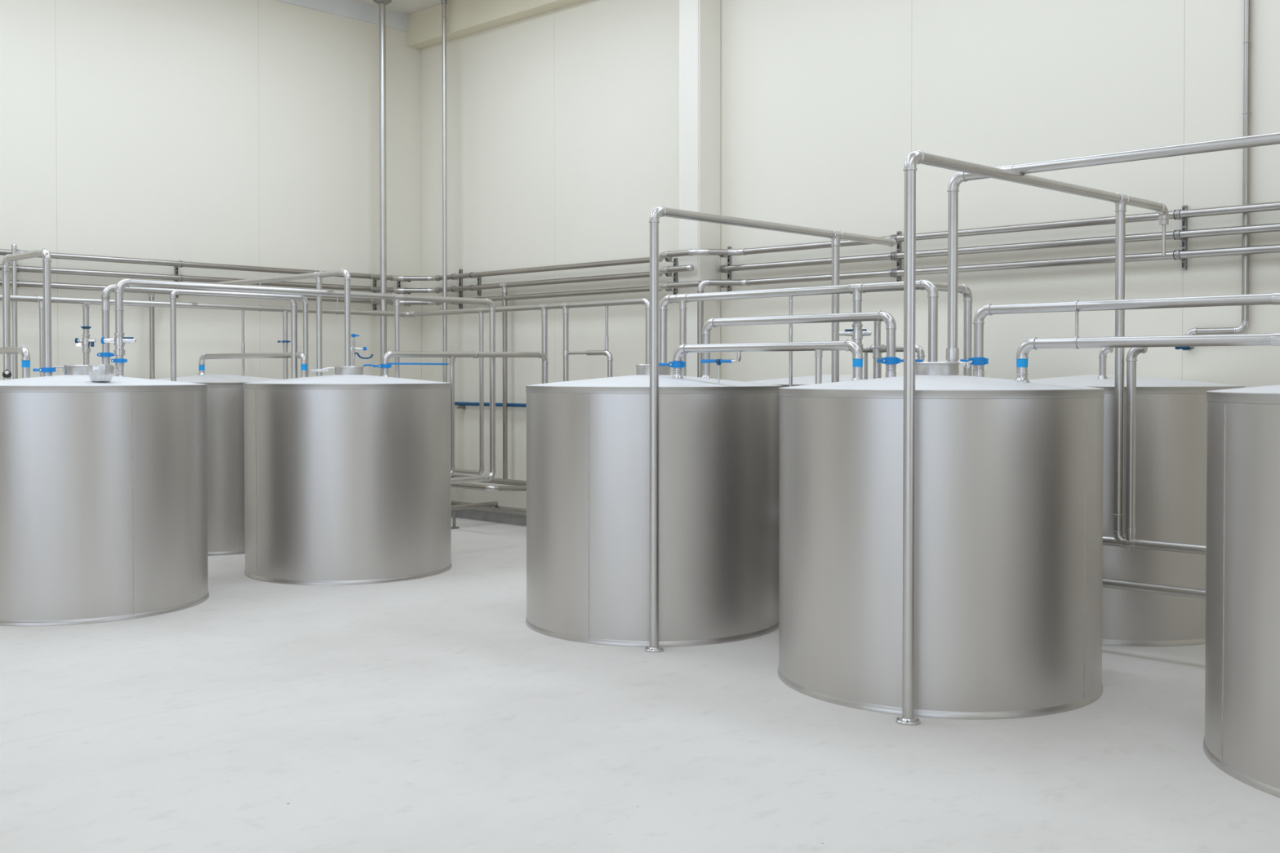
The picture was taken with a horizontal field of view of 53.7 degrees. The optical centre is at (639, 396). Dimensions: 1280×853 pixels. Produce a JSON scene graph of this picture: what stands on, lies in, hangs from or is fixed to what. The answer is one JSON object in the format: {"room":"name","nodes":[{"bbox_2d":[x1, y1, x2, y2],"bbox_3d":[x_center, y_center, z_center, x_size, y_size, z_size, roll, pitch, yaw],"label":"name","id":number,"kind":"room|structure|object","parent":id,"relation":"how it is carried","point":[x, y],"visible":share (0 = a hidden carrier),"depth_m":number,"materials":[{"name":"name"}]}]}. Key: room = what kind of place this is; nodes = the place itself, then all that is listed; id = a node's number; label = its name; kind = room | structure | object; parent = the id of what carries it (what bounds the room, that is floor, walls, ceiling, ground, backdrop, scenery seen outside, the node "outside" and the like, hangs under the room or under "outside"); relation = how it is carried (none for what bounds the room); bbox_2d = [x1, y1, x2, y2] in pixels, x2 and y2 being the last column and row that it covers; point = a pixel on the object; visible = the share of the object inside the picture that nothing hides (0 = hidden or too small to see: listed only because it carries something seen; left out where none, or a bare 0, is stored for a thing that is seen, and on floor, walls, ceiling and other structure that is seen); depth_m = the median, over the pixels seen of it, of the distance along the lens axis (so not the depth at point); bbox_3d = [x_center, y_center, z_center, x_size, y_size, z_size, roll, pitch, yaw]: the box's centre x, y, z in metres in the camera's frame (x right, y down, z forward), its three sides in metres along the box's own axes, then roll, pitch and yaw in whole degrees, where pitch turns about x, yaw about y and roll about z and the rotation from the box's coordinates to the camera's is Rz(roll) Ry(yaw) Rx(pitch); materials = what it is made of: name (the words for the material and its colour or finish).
{"room":"processing plant","nodes":[
{"label":"processing plant","id":0,"kind":"room"},
{"bbox_2d":[0,0,421,380],"bbox_3d":[-8.797,-1.411,8.328,0.160,5.730,18.100,1,1,44],"label":"wall","id":1,"kind":"structure","parent":0,"point":[237,132],"depth_m":12.78,"materials":[{"name":"beige paint"}]},
{"bbox_2d":[17,249,21,287],"bbox_3d":[-5.631,-1.141,11.415,0.154,0.364,0.027,1,1,44],"label":"bracket","id":2,"kind":"object","parent":1,"relation":"attached to","point":[19,251],"visible":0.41,"depth_m":11.37,"materials":[{"name":"metal"}]},
{"bbox_2d":[173,260,183,297],"bbox_3d":[-4.565,-1.160,12.527,0.154,0.364,0.027,1,1,44],"label":"bracket","id":3,"kind":"object","parent":1,"relation":"attached to","point":[175,268],"visible":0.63,"depth_m":12.53,"materials":[{"name":"metal"}]},
{"bbox_2d":[275,0,408,31],"bbox_3d":[-8.798,-4.180,8.142,0.030,0.185,17.700,1,1,44],"label":"trim","id":4,"kind":"structure","parent":1,"relation":"attached to","point":[346,8],"depth_m":14.02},
{"bbox_2d":[373,279,380,310],"bbox_3d":[-2.946,-1.145,14.219,0.154,0.454,0.027,1,1,44],"label":"bracket","id":5,"kind":"object","parent":1,"relation":"attached to","point":[374,280],"visible":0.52,"depth_m":14.26,"materials":[{"name":"metal"}]},
{"bbox_2d":[0,264,693,479],"bbox_3d":[-3.978,-0.101,9.909,4.479,2.117,8.815,1,1,44],"label":"pipe","id":6,"kind":"object","parent":5,"relation":"attached to","point":[669,270],"visible":0.93,"depth_m":13.16,"materials":[{"name":"metal"}]},
{"bbox_2d":[0,201,1279,282],"bbox_3d":[-0.929,-1.278,10.782,14.690,0.069,6.964,0,1,7],"label":"pipe","id":7,"kind":"object","parent":5,"relation":"attached to","point":[1274,206],"visible":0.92,"depth_m":11.25,"materials":[{"name":"metal"}]},
{"bbox_2d":[396,280,405,293],"bbox_3d":[-2.721,-1.264,14.453,0.154,0.224,0.027,1,1,44],"label":"bracket","id":8,"kind":"object","parent":1,"relation":"attached to","point":[398,282],"visible":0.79,"depth_m":14.48,"materials":[{"name":"metal"}]},
{"bbox_2d":[451,508,526,525],"bbox_3d":[-7.183,1.426,6.832,4.310,0.110,17.900,1,1,44],"label":"baseboard","id":9,"kind":"structure","parent":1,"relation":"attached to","point":[507,517],"depth_m":13.72,"materials":[{"name":"concrete"}]},
{"bbox_2d":[350,0,451,14],"bbox_3d":[-1.139,-4.200,1.087,21.250,0.100,18.100,1,1,44],"label":"ceiling","id":10,"kind":"structure","parent":0,"point":[405,6],"depth_m":14.12,"materials":[{"name":"paint"}]},
{"bbox_2d":[0,516,1279,852],"bbox_3d":[-1.139,1.629,1.188,21.250,0.100,18.100,1,1,44],"label":"floor","id":11,"kind":"structure","parent":0,"point":[427,714],"depth_m":5.45,"materials":[{"name":"paint"}]},
{"bbox_2d":[11,243,17,378],"bbox_3d":[-5.524,0.028,11.180,0.046,2.754,0.046,1,1,44],"label":"pipe","id":12,"kind":"object","parent":11,"relation":"on","point":[14,246],"visible":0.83,"depth_m":11.15,"materials":[{"name":"metal"}]},
{"bbox_2d":[0,364,208,626],"bbox_3d":[-3.896,0.614,8.838,1.663,1.664,1.663,1,1,44],"label":"storage tank","id":13,"kind":"object","parent":11,"relation":"on","point":[104,485],"visible":0.91,"depth_m":8.14,"materials":[{"name":"metal"}]},
{"bbox_2d":[0,345,31,377],"bbox_3d":[-4.959,0.529,9.602,1.635,1.807,0.077,1,1,44],"label":"pipe","id":14,"kind":"object","parent":13,"relation":"attached to","point":[23,350],"visible":0.86,"depth_m":9.04,"materials":[{"name":"metal"}]},
{"bbox_2d":[0,248,52,379],"bbox_3d":[-4.395,0.202,9.044,0.824,2.480,0.099,1,1,44],"label":"pipe","id":15,"kind":"object","parent":13,"relation":"attached to","point":[46,259],"depth_m":8.93,"materials":[{"name":"metal"}]},
{"bbox_2d":[32,367,55,376],"bbox_3d":[-4.136,-0.169,8.775,0.149,0.063,0.073,0,1,-15],"label":"valve","id":16,"kind":"object","parent":15,"relation":"attached to","point":[43,369],"visible":0.95,"depth_m":8.76,"materials":[{"name":"blue plastic"}]},
{"bbox_2d":[53,366,64,372],"bbox_3d":[-4.060,-0.176,8.823,0.114,0.070,0.019,0,1,-1],"label":"pipe","id":17,"kind":"object","parent":13,"relation":"attached to","point":[63,367],"visible":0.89,"depth_m":8.82,"materials":[{"name":"metal"}]},
{"bbox_2d":[88,364,118,382],"bbox_3d":[-3.545,-0.153,8.322,0.165,0.119,0.160,1,1,44],"label":"cup","id":18,"kind":"object","parent":13,"relation":"on","point":[102,372],"visible":1,"depth_m":8.26,"materials":[{"name":"metal"}]},
{"bbox_2d":[114,278,496,484],"bbox_3d":[-2.580,0.267,10.471,0.080,2.301,3.571,1,1,44],"label":"pipe","id":19,"kind":"object","parent":13,"relation":"attached to","point":[121,285],"visible":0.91,"depth_m":10.84,"materials":[{"name":"metal"}]},
{"bbox_2d":[100,333,136,355],"bbox_3d":[-3.791,-0.380,9.198,0.247,0.164,0.076,0,1,-1],"label":"valve","id":20,"kind":"object","parent":19,"relation":"attached to","point":[119,340],"visible":1,"depth_m":9.18,"materials":[{"name":"metal"}]},
{"bbox_2d":[111,358,127,366],"bbox_3d":[-3.790,-0.245,9.201,0.107,0.059,0.078,1,1,29],"label":"valve","id":21,"kind":"object","parent":19,"relation":"attached to","point":[115,360],"visible":1,"depth_m":9.17,"materials":[{"name":"blue plastic"}]},
{"bbox_2d":[152,374,280,555],"bbox_3d":[-3.988,0.593,11.928,1.663,1.598,1.663,1,1,44],"label":"storage tank","id":22,"kind":"object","parent":11,"relation":"on","point":[225,393],"visible":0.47,"depth_m":11.18,"materials":[{"name":"metal"}]},
{"bbox_2d":[197,351,307,377],"bbox_3d":[-3.481,-0.267,11.289,1.860,0.251,0.071,1,1,44],"label":"pipe","id":23,"kind":"object","parent":22,"relation":"attached to","point":[301,355],"visible":0.89,"depth_m":11.20,"materials":[{"name":"metal"}]},
{"bbox_2d":[169,288,308,381],"bbox_3d":[-3.245,0.283,10.326,0.053,2.273,1.226,1,1,44],"label":"pipe","id":24,"kind":"object","parent":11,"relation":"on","point":[175,292],"visible":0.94,"depth_m":10.16,"materials":[{"name":"metal"}]},
{"bbox_2d":[0,293,649,475],"bbox_3d":[-4.179,0.284,9.743,3.991,2.291,8.288,1,1,44],"label":"pipe","id":25,"kind":"object","parent":11,"relation":"on","point":[86,302],"visible":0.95,"depth_m":12.17,"materials":[{"name":"metal"}]},
{"bbox_2d":[75,326,96,352],"bbox_3d":[-4.955,-0.507,11.305,0.176,0.235,0.088,0,1,0],"label":"valve","id":26,"kind":"object","parent":25,"relation":"attached to","point":[86,341],"visible":1,"depth_m":11.29,"materials":[{"name":"metal"}]},
{"bbox_2d":[81,302,89,308],"bbox_3d":[-4.952,-0.809,11.300,0.075,0.042,0.075,1,1,44],"label":"cap","id":27,"kind":"object","parent":25,"relation":"attached to","point":[85,305],"depth_m":11.28,"materials":[{"name":"metal"}]},
{"bbox_2d":[259,283,262,311],"bbox_3d":[-3.766,-0.984,12.537,0.063,0.283,0.016,1,1,44],"label":"rod","id":28,"kind":"object","parent":25,"relation":"attached to","point":[260,283],"visible":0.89,"depth_m":12.53,"materials":[{"name":"metal"}]},
{"bbox_2d":[277,340,290,345],"bbox_3d":[-3.587,-0.539,12.741,0.126,0.050,0.069,0,1,-16],"label":"valve","id":29,"kind":"object","parent":25,"relation":"attached to","point":[278,341],"visible":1,"depth_m":12.73,"materials":[{"name":"blue paint"}]},
{"bbox_2d":[282,311,288,315],"bbox_3d":[-3.574,-0.834,12.740,0.070,0.042,0.070,1,1,44],"label":"cap","id":30,"kind":"object","parent":25,"relation":"attached to","point":[284,313],"depth_m":12.72,"materials":[{"name":"metal"}]},
{"bbox_2d":[243,366,452,585],"bbox_3d":[-2.388,0.587,10.391,1.663,1.664,1.663,1,1,44],"label":"storage tank","id":31,"kind":"object","parent":11,"relation":"on","point":[348,480],"visible":1,"depth_m":9.67,"materials":[{"name":"metal"}]},
{"bbox_2d":[100,284,297,378],"bbox_3d":[-3.493,-0.487,10.155,0.070,0.754,1.673,1,1,44],"label":"pipe","id":32,"kind":"object","parent":31,"relation":"attached to","point":[105,306],"visible":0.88,"depth_m":9.78,"materials":[{"name":"metal"}]},
{"bbox_2d":[97,352,115,360],"bbox_3d":[-4.043,-0.301,9.577,0.131,0.063,0.076,0,1,25],"label":"valve","id":33,"kind":"object","parent":32,"relation":"attached to","point":[99,354],"visible":0.98,"depth_m":9.55,"materials":[{"name":"blue plastic"}]},
{"bbox_2d":[210,268,351,376],"bbox_3d":[-3.447,-0.615,11.370,2.932,0.903,0.062,1,1,43],"label":"pipe","id":34,"kind":"object","parent":31,"relation":"attached to","point":[318,276],"visible":0.84,"depth_m":10.65,"materials":[{"name":"metal"}]},
{"bbox_2d":[310,368,328,375],"bbox_3d":[-2.707,-0.204,10.677,0.151,0.055,0.070,0,1,-17],"label":"valve","id":35,"kind":"object","parent":34,"relation":"attached to","point":[319,371],"visible":0.95,"depth_m":10.66,"materials":[{"name":"white metal"}]},
{"bbox_2d":[322,367,335,374],"bbox_3d":[-2.552,-0.203,10.377,0.114,0.070,0.019,0,1,-1],"label":"pipe","id":36,"kind":"object","parent":31,"relation":"attached to","point":[333,368],"visible":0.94,"depth_m":10.37,"materials":[{"name":"metal"}]},
{"bbox_2d":[351,333,373,366],"bbox_3d":[-2.336,-0.378,10.524,0.236,0.285,0.050,0,1,-5],"label":"valve","id":37,"kind":"object","parent":31,"relation":"on","point":[353,348],"visible":0.85,"depth_m":10.51,"materials":[{"name":"metal"}]},
{"bbox_2d":[373,0,391,376],"bbox_3d":[-2.841,-1.509,13.986,0.200,5.730,0.200,1,1,44],"label":"pole","id":38,"kind":"object","parent":11,"relation":"on","point":[382,23],"visible":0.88,"depth_m":13.94,"materials":[{"name":"metal"}]},
{"bbox_2d":[440,0,447,382],"bbox_3d":[-2.157,-1.509,13.973,0.072,5.730,0.072,1,1,44],"label":"pole","id":39,"kind":"object","parent":11,"relation":"on","point":[443,2],"visible":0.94,"depth_m":13.94,"materials":[{"name":"metal"}]},
{"bbox_2d":[381,350,548,475],"bbox_3d":[-1.520,0.495,11.293,0.076,1.815,1.874,1,1,44],"label":"pipe","id":40,"kind":"object","parent":11,"relation":"on","point":[451,355],"visible":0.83,"depth_m":11.13,"materials":[{"name":"metal"}]},
{"bbox_2d":[373,364,391,371],"bbox_3d":[-2.165,-0.240,10.624,0.150,0.063,0.074,0,1,-15],"label":"valve","id":41,"kind":"object","parent":40,"relation":"attached to","point":[381,366],"visible":1,"depth_m":10.61,"materials":[{"name":"blue plastic"}]},
{"bbox_2d":[389,360,450,364],"bbox_3d":[-1.883,-0.293,10.858,0.040,0.045,0.657,1,1,44],"label":"rod","id":42,"kind":"object","parent":40,"relation":"attached to","point":[449,362],"visible":1,"depth_m":10.82,"materials":[{"name":"metal"}]},
{"bbox_2d":[448,357,455,362],"bbox_3d":[-1.655,-0.322,11.138,0.062,0.041,0.062,1,1,44],"label":"outlet","id":43,"kind":"object","parent":40,"relation":"attached to","point":[452,359],"depth_m":11.12,"materials":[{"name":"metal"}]},
{"bbox_2d":[450,474,526,485],"bbox_3d":[-0.666,1.135,12.703,5.100,0.488,0.060,1,1,44],"label":"pipe","id":44,"kind":"object","parent":11,"relation":"on","point":[497,481],"visible":0.02,"depth_m":13.41,"materials":[{"name":"metal"}]},
{"bbox_2d":[451,500,526,528],"bbox_3d":[-1.466,1.273,11.870,5.100,0.240,2.368,1,1,44],"label":"pipe","id":45,"kind":"object","parent":11,"relation":"on","point":[455,505],"visible":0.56,"depth_m":13.33,"materials":[{"name":"metal"}]},
{"bbox_2d":[451,483,526,491],"bbox_3d":[-1.675,1.119,13.135,1.245,0.503,0.694,1,1,44],"label":"pipe","id":46,"kind":"object","parent":11,"relation":"on","point":[466,486],"visible":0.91,"depth_m":12.65,"materials":[{"name":"metal"}]},
{"bbox_2d":[0,244,1279,379],"bbox_3d":[-1.346,0.249,7.388,11.754,2.444,8.804,1,1,44],"label":"pipe","id":47,"kind":"object","parent":11,"relation":"on","point":[1274,248],"visible":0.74,"depth_m":10.99,"materials":[{"name":"metal"}]},
{"bbox_2d":[148,293,155,297],"bbox_3d":[-4.743,-0.986,12.282,0.069,0.042,0.069,1,1,44],"label":"outlet","id":48,"kind":"object","parent":47,"relation":"attached to","point":[149,295],"depth_m":12.26,"materials":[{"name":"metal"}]},
{"bbox_2d":[525,351,782,647],"bbox_3d":[0.088,0.586,8.227,1.663,1.740,1.663,1,1,44],"label":"storage tank","id":49,"kind":"object","parent":11,"relation":"on","point":[588,441],"depth_m":7.50,"materials":[{"name":"metal"}]},
{"bbox_2d":[671,339,863,383],"bbox_3d":[0.722,0.573,7.488,1.422,1.792,0.077,1,1,44],"label":"pipe","id":50,"kind":"object","parent":49,"relation":"attached to","point":[818,347],"visible":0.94,"depth_m":7.29,"materials":[{"name":"metal"}]},
{"bbox_2d":[658,360,685,372],"bbox_3d":[0.201,-0.185,7.932,0.176,0.071,0.075,0,1,-12],"label":"valve","id":51,"kind":"object","parent":50,"relation":"attached to","point":[673,364],"visible":0.97,"depth_m":7.92,"materials":[{"name":"blue plastic"}]},
{"bbox_2d":[813,349,822,356],"bbox_3d":[1.016,-0.244,7.192,0.056,0.041,0.056,1,1,44],"label":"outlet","id":52,"kind":"object","parent":50,"relation":"attached to","point":[818,353],"depth_m":7.17,"materials":[{"name":"metal"}]},
{"bbox_2d":[701,311,896,378],"bbox_3d":[0.945,-0.287,7.812,1.486,0.441,0.077,1,1,44],"label":"pipe","id":53,"kind":"object","parent":49,"relation":"attached to","point":[891,326],"visible":0.83,"depth_m":7.71,"materials":[{"name":"metal"}]},
{"bbox_2d":[876,356,921,368],"bbox_3d":[1.502,-0.192,7.335,0.258,0.071,0.074,0,1,-10],"label":"valve","id":54,"kind":"object","parent":53,"relation":"on","point":[886,360],"visible":0.98,"depth_m":7.31,"materials":[{"name":"blue plastic"}]},
{"bbox_2d":[658,279,973,386],"bbox_3d":[1.127,0.376,8.312,2.201,2.157,0.621,1,1,44],"label":"pipe","id":55,"kind":"object","parent":49,"relation":"attached to","point":[932,288],"visible":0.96,"depth_m":7.81,"materials":[{"name":"metal"}]},
{"bbox_2d":[788,295,793,302],"bbox_3d":[0.963,-0.622,8.066,0.030,0.042,0.030,1,1,44],"label":"outlet","id":56,"kind":"object","parent":55,"relation":"attached to","point":[790,296],"depth_m":8.06,"materials":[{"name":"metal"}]},
{"bbox_2d":[838,324,871,351],"bbox_3d":[1.312,-0.359,7.722,0.200,0.164,0.070,0,1,-1],"label":"valve","id":57,"kind":"object","parent":55,"relation":"attached to","point":[856,333],"visible":0.88,"depth_m":7.70,"materials":[{"name":"metal"}]},
{"bbox_2d":[644,205,896,653],"bbox_3d":[0.924,0.170,8.175,0.110,2.574,2.546,1,1,44],"label":"pipe","id":58,"kind":"object","parent":11,"relation":"on","point":[835,236],"visible":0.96,"depth_m":7.29,"materials":[{"name":"metal"}]},
{"bbox_2d":[746,374,882,387],"bbox_3d":[1.507,0.632,9.714,1.663,1.598,1.663,1,1,44],"label":"storage tank","id":59,"kind":"object","parent":11,"relation":"on","point":[811,380],"visible":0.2,"depth_m":9.29,"materials":[{"name":"metal"}]},
{"bbox_2d":[862,320,924,379],"bbox_3d":[1.540,0.487,7.699,0.434,1.958,0.064,1,1,44],"label":"pipe","id":60,"kind":"object","parent":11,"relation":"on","point":[877,349],"visible":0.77,"depth_m":7.74,"materials":[{"name":"metal"}]},
{"bbox_2d":[777,361,1104,719],"bbox_3d":[1.565,0.652,6.672,1.663,1.664,1.663,1,1,44],"label":"storage tank","id":61,"kind":"object","parent":11,"relation":"on","point":[1008,529],"visible":0.97,"depth_m":5.95,"materials":[{"name":"metal"}]},
{"bbox_2d":[958,360,971,368],"bbox_3d":[1.714,-0.169,6.702,0.087,0.040,0.030,0,1,-4],"label":"tap","id":62,"kind":"object","parent":61,"relation":"attached to","point":[966,364],"visible":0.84,"depth_m":6.70,"materials":[{"name":"metal"}]},
{"bbox_2d":[946,132,1279,361],"bbox_3d":[2.820,-0.634,5.596,3.279,1.078,0.067,1,1,44],"label":"pipe","id":63,"kind":"object","parent":61,"relation":"on","point":[1262,140],"visible":0.78,"depth_m":6.31,"materials":[{"name":"metal"}]},
{"bbox_2d":[973,292,1279,377],"bbox_3d":[2.877,-0.274,5.963,2.896,0.427,0.077,1,1,44],"label":"pipe","id":64,"kind":"object","parent":61,"relation":"on","point":[1273,298],"visible":0.88,"depth_m":6.39,"materials":[{"name":"metal"}]},
{"bbox_2d":[960,357,988,369],"bbox_3d":[1.836,-0.178,6.934,0.150,0.071,0.074,0,1,-15],"label":"valve","id":65,"kind":"object","parent":64,"relation":"attached to","point":[975,361],"visible":0.91,"depth_m":6.92,"materials":[{"name":"blue plastic"}]},
{"bbox_2d":[1072,300,1079,349],"bbox_3d":[2.191,-0.363,6.341,0.040,0.260,0.501,0,1,19],"label":"rod","id":66,"kind":"object","parent":64,"relation":"attached to","point":[1074,308],"visible":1,"depth_m":6.31,"materials":[{"name":"metal"}]},
{"bbox_2d":[1014,332,1279,382],"bbox_3d":[2.767,-0.163,5.517,2.436,0.235,0.077,1,1,44],"label":"pipe","id":67,"kind":"object","parent":61,"relation":"on","point":[1268,339],"visible":0.97,"depth_m":5.90,"materials":[{"name":"metal"}]},
{"bbox_2d":[895,150,1169,725],"bbox_3d":[2.191,0.169,6.670,2.722,2.629,0.128,-1,1,-43],"label":"pipe","id":68,"kind":"object","parent":11,"relation":"on","point":[914,157],"visible":1,"depth_m":5.79,"materials":[{"name":"metal"}]},
{"bbox_2d":[1028,374,1244,646],"bbox_3d":[3.017,0.657,8.241,1.663,1.598,1.663,1,1,44],"label":"storage tank","id":69,"kind":"object","parent":11,"relation":"on","point":[1171,433],"visible":0.46,"depth_m":7.43,"materials":[{"name":"metal"}]},
{"bbox_2d":[1097,347,1113,378],"bbox_3d":[2.898,-0.211,7.882,0.090,0.225,0.062,1,1,44],"label":"pipe","id":70,"kind":"object","parent":69,"relation":"on","point":[1102,357],"visible":0.85,"depth_m":7.87,"materials":[{"name":"metal"}]},
{"bbox_2d":[1102,577,1205,599],"bbox_3d":[2.886,1.262,7.087,5.028,0.428,0.058,1,1,44],"label":"pipe","id":71,"kind":"object","parent":11,"relation":"on","point":[1107,583],"visible":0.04,"depth_m":7.06,"materials":[{"name":"metal"}]},
{"bbox_2d":[1102,535,1206,555],"bbox_3d":[2.886,1.141,7.085,5.028,0.671,0.058,1,1,44],"label":"pipe","id":72,"kind":"object","parent":11,"relation":"on","point":[1135,543],"visible":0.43,"depth_m":7.05,"materials":[{"name":"metal"}]},
{"bbox_2d":[1124,346,1147,541],"bbox_3d":[2.867,0.266,7.088,0.292,1.136,0.062,1,1,44],"label":"pipe","id":73,"kind":"object","parent":72,"relation":"attached to","point":[1131,357],"visible":0.88,"depth_m":7.15,"materials":[{"name":"metal"}]},
{"bbox_2d":[1174,346,1194,350],"bbox_3d":[2.996,-0.271,6.954,0.097,0.033,0.034,1,1,44],"label":"valve","id":74,"kind":"object","parent":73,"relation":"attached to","point":[1192,347],"visible":0.57,"depth_m":6.94,"materials":[{"name":"blue paint"}]},
{"bbox_2d":[1203,384,1279,798],"bbox_3d":[3.180,0.712,5.084,1.663,1.598,1.663,1,1,44],"label":"storage tank","id":75,"kind":"object","parent":11,"relation":"on","point":[1242,739],"visible":1,"depth_m":4.96,"materials":[{"name":"metal"}]},
{"bbox_2d":[420,0,1279,509],"bbox_3d":[5.108,-1.396,7.518,21.250,5.730,0.160,1,1,44],"label":"wall","id":76,"kind":"structure","parent":0,"point":[562,124],"depth_m":10.57,"materials":[{"name":"beige paint"}]},
{"bbox_2d":[450,269,462,308],"bbox_3d":[-2.057,-1.187,14.165,0.027,0.482,0.154,1,1,44],"label":"bracket","id":77,"kind":"object","parent":76,"relation":"attached to","point":[460,271],"visible":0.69,"depth_m":14.20,"materials":[{"name":"metal"}]},
{"bbox_2d":[468,271,480,295],"bbox_3d":[-1.820,-1.240,13.937,0.027,0.254,0.154,1,1,44],"label":"bracket","id":78,"kind":"object","parent":76,"relation":"attached to","point":[478,277],"visible":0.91,"depth_m":13.97,"materials":[{"name":"metal"}]},
{"bbox_2d":[454,401,526,409],"bbox_3d":[-0.960,0.123,13.174,3.800,0.084,0.100,1,1,44],"label":"pipe","id":79,"kind":"object","parent":76,"relation":"attached to","point":[460,405],"visible":0.31,"depth_m":13.85,"materials":[{"name":"metal"}]},
{"bbox_2d":[406,0,586,48],"bbox_3d":[4.984,-4.082,7.341,21.050,0.354,0.200,1,1,44],"label":"ceiling beam","id":80,"kind":"structure","parent":76,"relation":"attached to","point":[464,17],"depth_m":13.79,"materials":[{"name":"paint"}]},
{"bbox_2d":[664,257,677,294],"bbox_3d":[0.293,-1.134,11.916,0.027,0.394,0.154,1,1,44],"label":"bracket","id":81,"kind":"object","parent":76,"relation":"attached to","point":[675,260],"visible":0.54,"depth_m":11.95,"materials":[{"name":"metal"}]},
{"bbox_2d":[679,0,720,379],"bbox_3d":[0.546,-1.467,11.559,0.250,5.730,0.310,1,1,44],"label":"column","id":82,"kind":"structure","parent":76,"relation":"attached to","point":[700,20],"depth_m":11.44,"materials":[{"name":"paint"}]},
{"bbox_2d":[718,246,731,291],"bbox_3d":[0.771,-1.140,11.458,0.027,0.442,0.154,1,1,44],"label":"bracket","id":83,"kind":"object","parent":76,"relation":"attached to","point":[729,257],"visible":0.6,"depth_m":11.49,"materials":[{"name":"metal"}]},
{"bbox_2d":[888,231,901,281],"bbox_3d":[2.061,-1.119,10.223,0.027,0.442,0.154,1,1,44],"label":"bracket","id":84,"kind":"object","parent":76,"relation":"attached to","point":[899,244],"visible":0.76,"depth_m":10.25,"materials":[{"name":"metal"}]},
{"bbox_2d":[715,222,1279,272],"bbox_3d":[3.312,-1.109,8.966,7.240,0.069,0.069,1,1,44],"label":"pipe","id":85,"kind":"object","parent":84,"relation":"attached to","point":[1275,227],"visible":1,"depth_m":9.36,"materials":[{"name":"metal"}]},
{"bbox_2d":[1175,204,1187,270],"bbox_3d":[3.703,-1.091,8.652,0.027,0.442,0.154,1,1,44],"label":"bracket","id":86,"kind":"object","parent":76,"relation":"attached to","point":[1184,220],"visible":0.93,"depth_m":8.69,"materials":[{"name":"metal"}]},
{"bbox_2d":[1185,0,1252,350],"bbox_3d":[3.892,-2.115,8.511,0.427,3.607,0.057,1,1,44],"label":"pipe","id":87,"kind":"object","parent":76,"relation":"attached to","point":[1247,42],"visible":0.78,"depth_m":8.38,"materials":[{"name":"metal"}]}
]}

